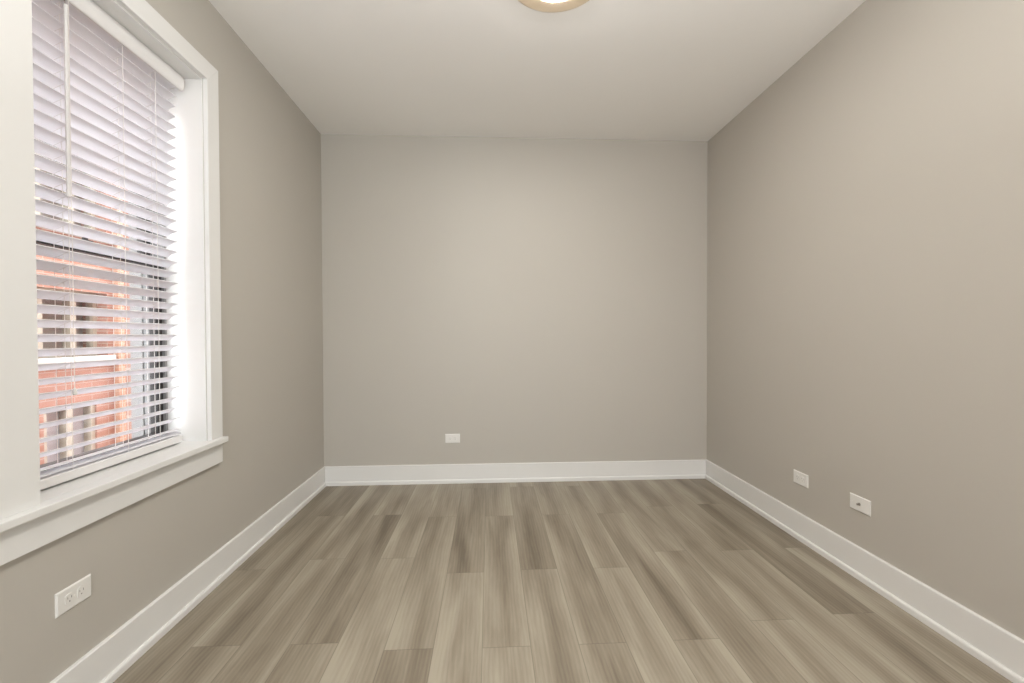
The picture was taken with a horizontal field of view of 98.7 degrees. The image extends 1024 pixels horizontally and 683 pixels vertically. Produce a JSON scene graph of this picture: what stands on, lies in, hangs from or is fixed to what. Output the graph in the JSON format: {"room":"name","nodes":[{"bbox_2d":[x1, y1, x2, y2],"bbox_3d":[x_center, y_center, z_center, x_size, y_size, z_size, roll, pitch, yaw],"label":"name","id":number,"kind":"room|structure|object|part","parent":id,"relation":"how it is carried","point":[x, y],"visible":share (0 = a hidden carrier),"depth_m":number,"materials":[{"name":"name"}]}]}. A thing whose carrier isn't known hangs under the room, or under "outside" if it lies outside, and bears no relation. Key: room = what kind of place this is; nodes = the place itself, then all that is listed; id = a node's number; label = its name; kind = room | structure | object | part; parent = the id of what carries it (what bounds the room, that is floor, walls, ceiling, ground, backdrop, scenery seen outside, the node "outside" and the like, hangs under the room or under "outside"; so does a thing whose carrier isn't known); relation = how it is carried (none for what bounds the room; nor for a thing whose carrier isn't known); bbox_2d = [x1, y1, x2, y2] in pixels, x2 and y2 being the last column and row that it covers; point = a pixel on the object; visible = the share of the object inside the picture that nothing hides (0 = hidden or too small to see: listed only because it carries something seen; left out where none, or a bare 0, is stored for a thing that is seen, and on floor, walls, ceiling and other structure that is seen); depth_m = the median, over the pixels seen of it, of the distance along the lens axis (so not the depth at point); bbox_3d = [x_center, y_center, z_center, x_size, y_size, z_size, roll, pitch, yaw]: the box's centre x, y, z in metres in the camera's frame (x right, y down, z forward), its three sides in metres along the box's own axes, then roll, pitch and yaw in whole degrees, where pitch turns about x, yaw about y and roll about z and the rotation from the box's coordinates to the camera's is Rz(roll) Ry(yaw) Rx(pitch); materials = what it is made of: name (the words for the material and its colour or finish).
{"room":"empty bedroom","nodes":[
{"label":"empty bedroom","id":0,"kind":"room"},
{"bbox_2d":[46,407,83,462],"bbox_3d":[-4.869,1.262,4.738,0.040,1.190,0.600,0,1,-3],"label":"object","id":1,"kind":"object","parent":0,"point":[51,445],"depth_m":4.70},
{"bbox_2d":[123,176,131,439],"bbox_3d":[-1.667,0.846,0.929,0.048,7.800,16.000,0,1,-3],"label":"wall","id":2,"kind":"structure","parent":0,"point":[127,343],"depth_m":1.99,"materials":[{"name":"brick"}]},
{"bbox_2d":[0,0,323,682],"bbox_3d":[-1.462,-0.174,0.455,0.300,3.150,6.260,0,1,-3],"label":"wall","id":3,"kind":"structure","parent":0,"point":[270,151],"depth_m":2.23,"materials":[{"name":"beige paint"}]},
{"bbox_2d":[55,574,90,617],"bbox_3d":[-1.349,0.782,1.357,0.008,0.071,0.116,0,1,-3],"label":"wall outlet","id":4,"kind":"object","parent":3,"relation":"attached to","point":[69,597],"visible":1,"depth_m":1.35,"materials":[{"name":"white plastic"}]},
{"bbox_2d":[65,592,73,604],"bbox_3d":[-1.346,0.782,1.337,0.002,0.034,0.027,0,1,-3],"label":"receptacle","id":5,"kind":"object","parent":4,"relation":"attached to","point":[69,596],"depth_m":1.34,"materials":[{"name":"white plastic"}]},
{"bbox_2d":[77,585,84,597],"bbox_3d":[-1.347,0.781,1.376,0.002,0.034,0.027,0,1,-3],"label":"receptacle","id":6,"kind":"object","parent":4,"relation":"attached to","point":[80,588],"depth_m":1.38,"materials":[{"name":"white plastic"}]},
{"bbox_2d":[0,0,227,565],"bbox_3d":[-1.499,-0.342,1.560,0.357,1.837,1.016,0,1,-3],"label":"window","id":7,"kind":"structure","parent":3,"relation":"in","point":[31,518],"depth_m":1.60,"materials":[{"name":"white paint"}]},
{"bbox_3d":[-1.338,-0.397,1.162,0.020,1.716,0.135,0,1,-3],"label":"casing","id":8,"kind":"part","parent":7,"relation":"part of","materials":[{"name":"white paint"}]},
{"bbox_3d":[-1.561,0.044,1.600,0.034,0.801,0.736,0,1,-3],"label":"sash","id":9,"kind":"part","parent":7,"relation":"part of","materials":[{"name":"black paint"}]},
{"bbox_2d":[32,0,183,489],"bbox_3d":[-1.464,-0.360,1.593,0.074,1.619,0.730,0,1,-3],"label":"window blind","id":10,"kind":"object","parent":7,"relation":"attached to","point":[101,95],"visible":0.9,"depth_m":1.57,"materials":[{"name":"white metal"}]},
{"bbox_3d":[-1.465,-0.349,1.431,0.049,1.555,0.002,0,1,-3],"label":"ladder cord","id":11,"kind":"part","parent":10,"relation":"part of","materials":[{"name":"white fabric"}]},
{"bbox_3d":[-1.465,-0.349,1.437,0.002,1.555,0.001,0,1,12],"label":"lift cord","id":12,"kind":"part","parent":10,"relation":"part of","materials":[{"name":"white fabric"}]},
{"bbox_3d":[-1.429,-0.477,1.428,0.002,1.260,0.002,0,1,-18],"label":"pull cord","id":13,"kind":"part","parent":10,"relation":"part of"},
{"bbox_3d":[-1.470,0.433,1.599,0.052,0.031,0.706,0,1,-3],"label":"rail","id":14,"kind":"part","parent":10,"relation":"part of","materials":[{"name":"white plastic"}]},
{"bbox_3d":[-1.476,-0.352,1.653,0.049,1.555,0.002,0,1,-3],"label":"ladder cord","id":15,"kind":"part","parent":10,"relation":"part of","materials":[{"name":"white fabric"}]},
{"bbox_3d":[-1.477,-0.352,1.659,0.001,1.555,0.002,0,1,42],"label":"lift cord","id":16,"kind":"part","parent":10,"relation":"part of","materials":[{"name":"white fabric"}]},
{"bbox_3d":[-1.485,-0.354,1.819,0.001,1.555,0.002,0,1,42],"label":"lift cord","id":17,"kind":"part","parent":10,"relation":"part of","materials":[{"name":"white fabric"}]},
{"bbox_3d":[-1.484,-0.354,1.813,0.049,1.555,0.002,0,1,-3],"label":"ladder cord","id":18,"kind":"part","parent":10,"relation":"part of","materials":[{"name":"white fabric"}]},
{"bbox_3d":[-1.458,0.468,1.573,0.281,0.024,1.016,0,1,-3],"label":"sill","id":19,"kind":"part","parent":7,"relation":"part of","materials":[{"name":"white paint"}]},
{"bbox_3d":[-1.610,-0.734,1.587,0.034,0.829,0.736,0,1,-3],"label":"sash","id":20,"kind":"part","parent":7,"relation":"part of","materials":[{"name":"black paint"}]},
{"bbox_3d":[-1.607,-0.346,1.592,0.144,1.646,0.761,0,1,-3],"label":"frame","id":21,"kind":"part","parent":7,"relation":"part of","materials":[{"name":"white"}]},
{"bbox_3d":[-1.362,-1.220,1.573,0.020,0.083,0.979,0,1,-3],"label":"casing","id":22,"kind":"part","parent":7,"relation":"part of","materials":[{"name":"white paint"}]},
{"bbox_3d":[-1.382,-0.408,2.033,0.020,1.716,0.083,0,1,-3],"label":"casing","id":23,"kind":"part","parent":7,"relation":"part of","materials":[{"name":"white paint"}]},
{"bbox_2d":[50,466,325,682],"bbox_3d":[-1.294,1.077,0.480,0.026,0.146,5.860,0,1,-3],"label":"baseboard","id":24,"kind":"structure","parent":3,"relation":"attached to","point":[107,661],"depth_m":1.79,"materials":[{"name":"white paint"}]},
{"bbox_2d":[321,134,707,465],"bbox_3d":[0.051,-0.246,3.564,3.033,2.700,0.200,0,1,-3],"label":"wall","id":25,"kind":"structure","parent":0,"point":[526,300],"depth_m":3.46,"materials":[{"name":"beige paint"}]},
{"bbox_2d":[445,434,459,442],"bbox_3d":[-0.466,0.760,3.447,0.116,0.071,0.008,0,1,-3],"label":"wall outlet","id":26,"kind":"object","parent":25,"relation":"attached to","point":[449,438],"visible":1,"depth_m":3.44,"materials":[{"name":"white plastic"}]},
{"bbox_2d":[325,459,705,485],"bbox_3d":[0.061,1.033,3.468,3.005,0.146,0.026,0,1,-3],"label":"baseboard","id":27,"kind":"structure","parent":25,"relation":"attached to","point":[651,469],"depth_m":3.46,"materials":[{"name":"white paint"}]},
{"bbox_3d":[0.061,1.091,3.462,3.005,0.029,0.012,0,1,-3],"label":"shoe moulding","id":28,"kind":"part","parent":27,"relation":"part of","materials":[{"name":"white paint"}]},
{"bbox_2d":[209,0,865,141],"bbox_3d":[0.148,-1.656,0.516,3.533,0.200,6.260,0,1,-3],"label":"ceiling","id":29,"kind":"structure","parent":0,"point":[654,70],"depth_m":2.47,"materials":[{"name":"paint"}]},
{"bbox_2d":[518,0,588,12],"bbox_3d":[0.193,-1.554,1.889,0.433,0.040,0.433,0,1,-3],"label":"ceiling light","id":30,"kind":"object","parent":29,"relation":"in","point":[551,6],"visible":1,"depth_m":2.03,"materials":[{"name":"beige glass"}]},
{"bbox_2d":[113,479,1012,682],"bbox_3d":[0.158,1.269,0.555,3.533,0.250,6.260,0,1,-3],"label":"floor","id":31,"kind":"structure","parent":0,"point":[658,580],"depth_m":1.92,"materials":[{"name":"brown wood"}]},
{"bbox_2d":[707,0,1023,639],"bbox_3d":[1.817,-0.213,0.619,0.200,2.700,6.260,0,1,-3],"label":"wall","id":32,"kind":"structure","parent":0,"point":[865,210],"depth_m":1.92,"materials":[{"name":"beige paint"}]},
{"bbox_2d":[793,469,808,487],"bbox_3d":[1.624,0.772,2.478,0.008,0.071,0.116,0,1,-3],"label":"wall outlet","id":33,"kind":"object","parent":32,"relation":"attached to","point":[800,478],"visible":1,"depth_m":2.47,"materials":[{"name":"white plastic"}]},
{"bbox_2d":[850,492,870,516],"bbox_3d":[1.639,0.769,2.080,0.017,0.071,0.116,0,1,-3],"label":"cable jack","id":34,"kind":"object","parent":32,"relation":"attached to","point":[858,503],"visible":1,"depth_m":2.07,"materials":[{"name":"white plastic"}]},
{"bbox_2d":[705,459,1023,682],"bbox_3d":[1.709,1.065,0.631,0.026,0.146,5.860,0,1,-3],"label":"baseboard","id":35,"kind":"structure","parent":32,"relation":"attached to","point":[991,644],"depth_m":1.88,"materials":[{"name":"white paint"}]},
{"label":"outside","id":36,"kind":"structure","parent":0,"visible":0},
{"bbox_3d":[-9.126,4.797,6.613,14.394,0.200,30.000,0,1,-3],"label":"ground","id":37,"kind":"structure","parent":36,"visible":0},
{"bbox_2d":[34,139,125,464],"bbox_3d":[-7.058,0.857,1.544,5.150,7.800,7.870,0,1,-3],"label":"brick building","id":38,"kind":"structure","parent":37,"relation":"on","point":[50,431],"depth_m":4.93,"materials":[{"name":"brick"}]},
{"bbox_3d":[-4.819,-1.178,4.649,0.250,0.070,1.160,0,1,-3],"label":"sill","id":39,"kind":"part","parent":38,"relation":"part of","materials":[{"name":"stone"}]},
{"bbox_3d":[-4.814,0.202,4.667,0.250,0.070,1.160,0,1,-3],"label":"sill","id":40,"kind":"part","parent":38,"relation":"part of","materials":[{"name":"stone"}]}
]}

